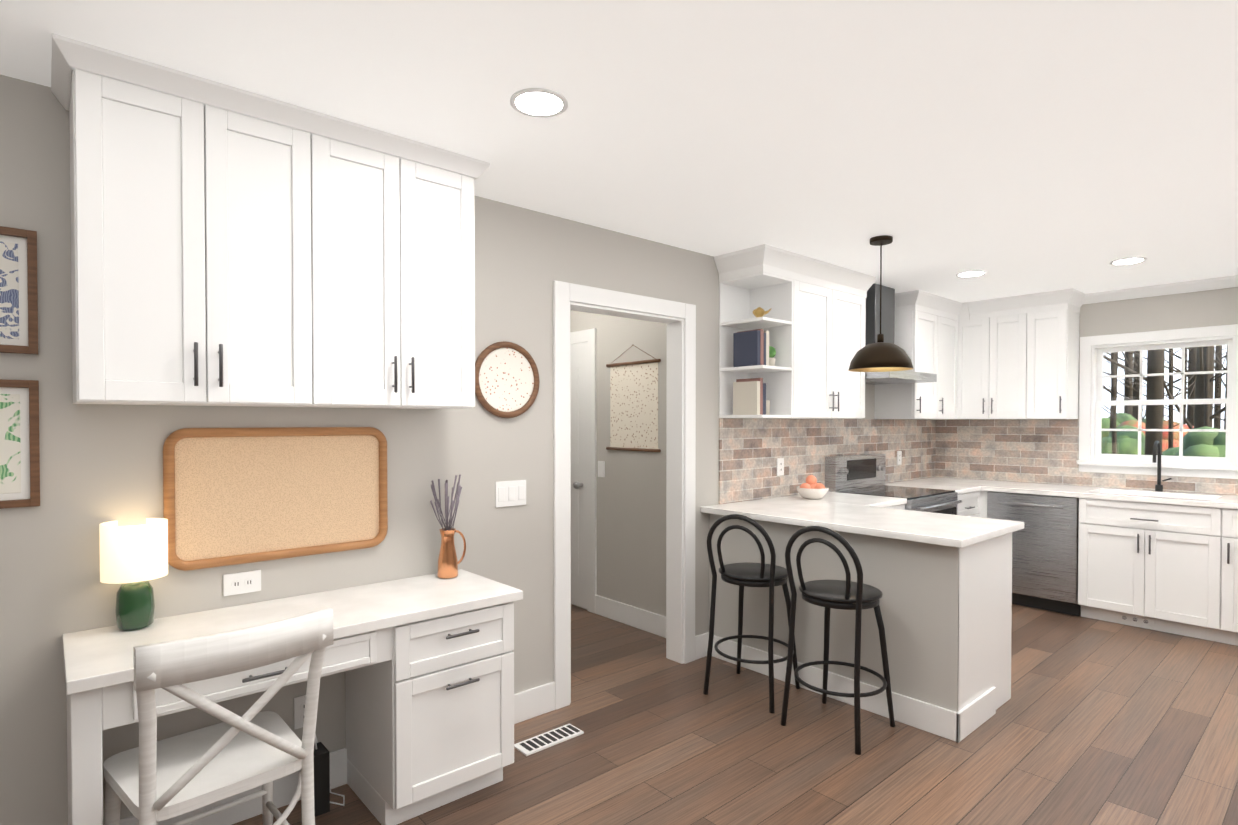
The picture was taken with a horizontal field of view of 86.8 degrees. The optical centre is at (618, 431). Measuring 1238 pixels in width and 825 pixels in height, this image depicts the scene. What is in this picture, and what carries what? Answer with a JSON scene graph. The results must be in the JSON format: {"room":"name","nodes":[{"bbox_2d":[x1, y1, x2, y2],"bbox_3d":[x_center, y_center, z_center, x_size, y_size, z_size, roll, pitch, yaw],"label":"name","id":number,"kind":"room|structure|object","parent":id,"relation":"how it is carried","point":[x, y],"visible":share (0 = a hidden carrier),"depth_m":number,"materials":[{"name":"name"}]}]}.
{"room":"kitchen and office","nodes":[
{"label":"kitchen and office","id":0,"kind":"room"},
{"bbox_2d":[0,74,932,824],"bbox_3d":[-0.594,0.159,3.075,10.000,2.440,0.120,-1,1,-41],"label":"wall","id":1,"kind":"structure","parent":0,"point":[100,464],"depth_m":2.42,"materials":[{"name":"grey paint"}]},
{"bbox_2d":[0,226,37,354],"bbox_3d":[-1.900,-0.413,1.820,0.422,0.365,0.025,-1,1,-41],"label":"picture","id":2,"kind":"object","parent":1,"relation":"attached to","point":[18,297],"visible":1,"depth_m":1.93,"materials":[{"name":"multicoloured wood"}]},
{"bbox_2d":[0,379,39,508],"bbox_3d":[-1.900,0.037,1.826,0.422,0.376,0.025,-1,1,-41],"label":"picture","id":3,"kind":"object","parent":1,"relation":"attached to","point":[19,450],"visible":0.96,"depth_m":1.94,"materials":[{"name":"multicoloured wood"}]},
{"bbox_2d":[63,37,338,407],"bbox_3d":[-1.333,-0.567,2.115,0.666,0.960,0.328,-1,1,-41],"label":"upper cabinet","id":4,"kind":"object","parent":1,"relation":"attached to","point":[221,257],"depth_m":1.96,"materials":[{"name":"white wood"}]},
{"bbox_2d":[223,570,260,595],"bbox_3d":[-1.343,0.540,2.334,0.118,0.075,0.010,-1,1,-41],"label":"outlet","id":5,"kind":"object","parent":1,"relation":"attached to","point":[241,583],"visible":1,"depth_m":2.33,"materials":[{"name":"white plastic"}]},
{"bbox_2d":[163,427,387,570],"bbox_3d":[-1.228,0.226,2.418,0.754,0.484,0.031,-1,1,-41],"label":"cork board","id":6,"kind":"object","parent":1,"relation":"attached to","point":[233,496],"visible":1,"depth_m":2.38,"materials":[{"name":"brown wood"}]},
{"bbox_2d":[294,695,305,729],"bbox_3d":[-1.189,1.058,2.477,0.075,0.118,0.010,-1,1,-41],"label":"outlet","id":7,"kind":"object","parent":1,"relation":"attached to","point":[299,706],"visible":0.35,"depth_m":2.46,"materials":[{"name":"white plastic"}]},
{"bbox_2d":[335,117,478,408],"bbox_3d":[-0.921,-0.572,2.477,0.666,0.960,0.328,-1,1,-41],"label":"upper cabinet","id":8,"kind":"object","parent":1,"relation":"attached to","point":[405,229],"depth_m":2.38,"materials":[{"name":"white wood"}]},
{"bbox_2d":[475,341,539,417],"bbox_3d":[-0.519,-0.240,3.034,0.356,0.356,0.029,-1,1,-41],"label":"art","id":9,"kind":"object","parent":1,"relation":"attached to","point":[507,381],"visible":1,"depth_m":3.03,"materials":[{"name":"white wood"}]},
{"bbox_2d":[495,480,525,506],"bbox_3d":[-0.505,0.289,3.066,0.165,0.118,0.009,-1,1,-41],"label":"light switch","id":10,"kind":"object","parent":1,"relation":"attached to","point":[510,493],"visible":1,"depth_m":3.06,"materials":[{"name":"white plastic"}]},
{"bbox_2d":[553,280,695,709],"bbox_3d":[0.020,0.312,3.616,1.025,2.120,0.156,-1,1,-41],"label":"door frame","id":11,"kind":"structure","parent":1,"relation":"attached to","point":[680,471],"depth_m":3.83,"materials":[{"name":"white wood"}]},
{"bbox_2d":[746,252,869,418],"bbox_3d":[1.284,-0.584,4.412,0.898,0.990,0.328,-1,1,-41],"label":"upper cabinet","id":12,"kind":"object","parent":1,"relation":"attached to","point":[817,337],"depth_m":4.15,"materials":[{"name":"white wood"}]},
{"bbox_2d":[733,307,775,414],"bbox_3d":[0.843,-0.435,4.016,0.232,0.663,0.190,-1,1,-41],"label":"decor","id":13,"kind":"object","parent":12,"relation":"in","point":[752,348],"visible":0.9,"depth_m":3.93,"materials":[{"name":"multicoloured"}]},
{"bbox_2d":[865,283,936,384],"bbox_3d":[1.964,-0.730,4.894,0.748,0.708,0.498,-1,1,-41],"label":"range hood","id":14,"kind":"object","parent":1,"relation":"attached to","point":[872,326],"visible":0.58,"depth_m":4.81,"materials":[{"name":"silver metal"}]},
{"bbox_2d":[874,290,941,418],"bbox_3d":[2.368,-0.598,5.364,0.468,0.990,0.328,-1,1,-41],"label":"upper cabinet","id":15,"kind":"object","parent":1,"relation":"attached to","point":[918,333],"depth_m":5.20,"materials":[{"name":"white wood"}]},
{"bbox_2d":[942,297,961,418],"bbox_3d":[2.632,-0.601,5.596,0.467,0.990,0.328,-1,1,-41],"label":"upper cabinet","id":16,"kind":"object","parent":1,"relation":"attached to","point":[951,309],"depth_m":5.52,"materials":[{"name":"white wood"}]},
{"bbox_2d":[570,310,666,615],"bbox_3d":[-0.510,0.128,5.344,0.120,2.440,3.180,-1,1,-41],"label":"wall","id":17,"kind":"structure","parent":0,"point":[631,528],"depth_m":4.59,"materials":[{"name":"grey paint"}]},
{"bbox_2d":[570,328,596,613],"bbox_3d":[-0.527,0.289,5.205,0.093,2.120,0.990,-1,1,-41],"label":"door","id":18,"kind":"structure","parent":17,"relation":"attached to","point":[583,379],"depth_m":4.96,"materials":[{"name":"white wood"}]},
{"bbox_2d":[598,461,604,476],"bbox_3d":[-0.131,0.275,4.814,0.009,0.118,0.075,-1,1,-41],"label":"hall light switch","id":19,"kind":"object","parent":17,"relation":"attached to","point":[601,468],"visible":1,"depth_m":4.80,"materials":[{"name":"white plastic"}]},
{"bbox_2d":[606,345,660,451],"bbox_3d":[0.092,-0.235,4.543,0.022,0.739,0.540,-1,1,-41],"label":"art","id":20,"kind":"object","parent":17,"relation":"attached to","point":[633,405],"visible":0.92,"depth_m":4.54,"materials":[{"name":"fabric"}]},
{"bbox_2d":[595,595,699,650],"bbox_3d":[0.158,1.290,4.496,0.016,0.140,1.000,-1,1,-41],"label":"baseboard","id":21,"kind":"structure","parent":17,"relation":"attached to","point":[639,618],"depth_m":4.55,"materials":[{"name":"white wood"}]},
{"bbox_2d":[0,0,1237,302],"bbox_3d":[0.237,-1.097,2.110,10.000,0.100,9.000,-1,1,-41],"label":"ceiling","id":22,"kind":"structure","parent":0,"point":[1020,146],"depth_m":2.11,"materials":[{"name":"white paint"}]},
{"bbox_2d":[510,88,567,117],"bbox_3d":[-0.254,-1.044,2.079,0.183,0.005,0.183,1,1,43],"label":"recessed light","id":23,"kind":"object","parent":22,"relation":"in","point":[539,102],"depth_m":2.07,"materials":[{"name":"white plastic"}]},
{"bbox_2d":[848,235,913,371],"bbox_3d":[1.448,-0.705,3.618,0.336,0.724,0.336,-1,1,-41],"label":"pendant light","id":24,"kind":"object","parent":22,"relation":"hanging from","point":[880,355],"visible":1,"depth_m":3.54,"materials":[{"name":"brown metal"}]},
{"bbox_2d":[956,270,985,276],"bbox_3d":[2.403,-1.077,4.464,0.183,0.005,0.183,0,1,10],"label":"recessed light","id":25,"kind":"object","parent":22,"relation":"in","point":[977,272],"depth_m":4.45,"materials":[{"name":"white plastic"}]},
{"bbox_2d":[1110,257,1146,264],"bbox_3d":[3.202,-1.072,4.115,0.183,0.005,0.183,1,1,43],"label":"recessed light","id":26,"kind":"object","parent":22,"relation":"in","point":[1133,260],"depth_m":4.11,"materials":[{"name":"white plastic"}]},
{"bbox_2d":[232,604,1237,824],"bbox_3d":[0.237,1.442,2.146,10.000,0.100,9.000,-1,1,-41],"label":"floor","id":27,"kind":"structure","parent":0,"point":[1091,721],"depth_m":2.84,"materials":[{"name":"brown wood"}]},
{"bbox_2d":[103,607,333,824],"bbox_3d":[-1.135,0.950,1.853,0.544,0.896,0.460,1,1,44],"label":"cross-back chair","id":28,"kind":"object","parent":27,"relation":"on","point":[150,780],"visible":1,"depth_m":1.75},
{"bbox_2d":[62,569,522,824],"bbox_3d":[-1.034,1.005,2.269,1.352,0.772,0.524,-1,1,-41],"label":"desk","id":29,"kind":"object","parent":27,"relation":"on","point":[425,663],"visible":0.92,"depth_m":2.29,"materials":[{"name":"white wood"}]},
{"bbox_2d":[99,518,167,630],"bbox_3d":[-1.534,0.453,2.074,0.174,0.335,0.174,-1,1,-41],"label":"desk lamp","id":30,"kind":"object","parent":29,"relation":"on","point":[133,559],"visible":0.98,"depth_m":2.03,"materials":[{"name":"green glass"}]},
{"bbox_2d":[430,475,465,578],"bbox_3d":[-0.717,0.396,2.759,0.146,0.429,0.098,-1,1,-41],"label":"copper pitcher","id":31,"kind":"object","parent":29,"relation":"on","point":[448,562],"visible":1,"depth_m":2.74,"materials":[{"name":"brown metal"}]},
{"bbox_2d":[313,733,344,816],"bbox_3d":[-1.099,1.217,2.447,0.133,0.343,0.146,-1,1,-41],"label":"router","id":32,"kind":"object","parent":27,"relation":"on","point":[322,789],"visible":0.52,"depth_m":2.38,"materials":[{"name":"black plastic"}]},
{"bbox_2d":[120,681,554,824],"bbox_3d":[-2.269,1.331,1.531,5.185,0.140,0.016,-1,1,-41],"label":"baseboard","id":33,"kind":"structure","parent":27,"relation":"on","point":[534,702],"depth_m":2.43,"materials":[{"name":"white wood"}]},
{"bbox_2d":[514,723,583,755],"bbox_3d":[-0.314,1.377,2.932,0.310,0.010,0.110,-1,1,-41],"label":"floor vent","id":34,"kind":"object","parent":27,"relation":"in","point":[540,742],"visible":0.98,"depth_m":2.92,"materials":[{"name":"white plastic"}]},
{"bbox_2d":[703,514,799,712],"bbox_3d":[0.712,0.894,3.451,0.450,0.962,0.450,-1,1,-41],"label":"stool","id":35,"kind":"object","parent":27,"relation":"on","point":[761,574],"visible":0.94,"depth_m":3.38,"materials":[{"name":"black paint"}]},
{"bbox_2d":[781,526,894,754],"bbox_3d":[1.034,0.900,3.064,0.415,0.962,0.414,-1,1,-41],"label":"stool","id":36,"kind":"object","parent":27,"relation":"on","point":[859,595],"visible":1,"depth_m":3.01,"materials":[{"name":"black paint"}]},
{"bbox_2d":[705,512,1011,742],"bbox_3d":[1.291,0.931,3.682,0.680,0.880,1.467,-1,1,-41],"label":"base cabinet","id":37,"kind":"object","parent":27,"relation":"on","point":[942,582],"depth_m":3.19,"materials":[{"name":"white wood"}]},
{"bbox_2d":[701,496,1023,547],"bbox_3d":[1.283,0.474,3.648,0.790,0.036,1.498,-1,1,-41],"label":"countertop","id":38,"kind":"structure","parent":37,"relation":"on","point":[947,530],"depth_m":3.42,"materials":[{"name":"white stone"}]},
{"bbox_2d":[796,475,828,498],"bbox_3d":[1.289,0.367,4.359,0.210,0.156,0.210,-1,1,-41],"label":"fruit bowl","id":39,"kind":"object","parent":38,"relation":"on","point":[811,488],"visible":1,"depth_m":4.30,"materials":[{"name":"white ceramic"}]},
{"bbox_2d":[825,454,961,514],"bbox_3d":[2.036,0.770,4.832,0.756,1.170,0.699,-1,1,-41],"label":"range","id":40,"kind":"object","parent":27,"relation":"on","point":[863,474],"visible":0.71,"depth_m":4.83,"materials":[{"name":"silver metal"}]},
{"bbox_2d":[881,500,906,507],"bbox_3d":[1.491,0.921,4.423,0.598,0.880,0.618,-1,1,-41],"label":"base cabinet","id":41,"kind":"object","parent":27,"relation":"on","point":[882,505],"depth_m":4.26,"materials":[{"name":"white wood"}]},
{"bbox_2d":[797,492,906,507],"bbox_3d":[1.506,0.463,4.422,0.568,0.036,0.628,-1,1,-41],"label":"countertop","id":42,"kind":"structure","parent":41,"relation":"on","point":[842,498],"depth_m":4.32,"materials":[{"name":"white stone"}]},
{"bbox_2d":[987,491,1080,615],"bbox_3d":[3.335,0.912,5.158,0.660,0.876,0.602,-1,1,-41],"label":"dishwasher","id":43,"kind":"object","parent":27,"relation":"on","point":[1045,558],"visible":0.69,"depth_m":4.91,"materials":[{"name":"silver metal"}]},
{"bbox_2d":[885,477,1237,645],"bbox_3d":[3.506,0.900,4.607,1.146,0.915,2.998,-1,1,-41],"label":"base cabinet","id":44,"kind":"object","parent":27,"relation":"on","point":[1165,561],"visible":0.77,"depth_m":4.44,"materials":[{"name":"white wood"}]},
{"bbox_2d":[1152,441,1171,491],"bbox_3d":[3.930,0.253,4.738,0.202,0.374,0.094,-1,1,-41],"label":"faucet","id":45,"kind":"object","parent":44,"relation":"on","point":[1157,451],"visible":1,"depth_m":4.80,"materials":[{"name":"black metal"}]},
{"bbox_2d":[719,418,935,503],"bbox_3d":[1.783,0.169,5.073,3.088,0.533,0.011,-1,1,-41],"label":"backsplash","id":46,"kind":"structure","parent":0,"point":[751,450],"depth_m":4.64,"materials":[{"name":"brick"}]},
{"bbox_2d":[777,458,783,475],"bbox_3d":[1.103,0.240,4.463,0.075,0.118,0.010,-1,1,-41],"label":"outlet","id":47,"kind":"object","parent":46,"relation":"attached to","point":[780,466],"visible":1,"depth_m":4.46,"materials":[{"name":"white plastic"}]},
{"bbox_2d":[897,451,901,464],"bbox_3d":[2.403,0.224,5.604,0.075,0.118,0.010,-1,1,-41],"label":"outlet","id":48,"kind":"object","parent":46,"relation":"attached to","point":[899,457],"visible":1,"depth_m":5.60,"materials":[{"name":"white plastic"}]},
{"bbox_2d":[936,287,1237,494],"bbox_3d":[4.873,0.146,4.002,0.120,2.440,5.700,-1,1,-41],"label":"wall","id":49,"kind":"structure","parent":0,"point":[1215,307],"depth_m":4.86,"materials":[{"name":"grey paint"}]},
{"bbox_2d":[924,288,1084,419],"bbox_3d":[3.761,-0.591,4.877,0.378,0.990,2.898,-1,1,-41],"label":"upper cabinet","id":50,"kind":"object","parent":49,"relation":"attached to","point":[1018,356],"visible":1,"depth_m":5.26,"materials":[{"name":"white wood"}]},
{"bbox_2d":[935,419,1237,494],"bbox_3d":[3.933,0.170,4.973,0.011,0.533,2.999,-1,1,-41],"label":"backsplash","id":51,"kind":"structure","parent":49,"relation":"attached to","point":[1044,451],"depth_m":5.51,"materials":[{"name":"brick"}]},
{"bbox_2d":[1077,324,1237,478],"bbox_3d":[4.046,-0.214,4.894,0.180,1.075,0.998,-1,1,-41],"label":"window","id":52,"kind":"structure","parent":49,"relation":"in","point":[1091,401],"depth_m":4.91,"materials":[{"name":"white wood"}]},
{"bbox_2d":[1082,275,1237,304],"bbox_3d":[4.003,-1.048,4.843,0.055,0.075,1.007,-1,1,-41],"label":"crown molding","id":53,"kind":"structure","parent":49,"relation":"attached to","point":[1174,288],"depth_m":4.82,"materials":[{"name":"white wood"}]},
{"label":"outside","id":54,"kind":"structure","parent":0,"visible":0},
{"bbox_3d":[22.572,1.627,24.684,53.100,0.100,30.000,-1,1,-41],"label":"ground","id":55,"kind":"structure","parent":54,"visible":0},
{"bbox_2d":[1102,345,1227,454],"bbox_3d":[12.938,-6.045,15.502,7.540,15.503,23.863,1,1,41],"label":"plants","id":56,"kind":"object","parent":55,"relation":"on","point":[1153,416],"depth_m":10.99,"materials":[{"name":"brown plant"}]},
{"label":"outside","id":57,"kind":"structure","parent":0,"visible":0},
{"bbox_2d":[1101,416,1111,453],"label":"plants","id":58,"kind":"object","parent":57,"point":[1105,422],"depth_m":12.37,"materials":[{"name":"green plant"}]},
{"bbox_2d":[1116,412,1145,454],"label":"plants","id":59,"kind":"object","parent":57,"point":[1133,437],"depth_m":12.05,"materials":[{"name":"green plant"}]},
{"bbox_2d":[1162,419,1225,456],"label":"plants","id":60,"kind":"object","parent":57,"point":[1211,437],"depth_m":6.22,"materials":[{"name":"green plant"}]}
]}

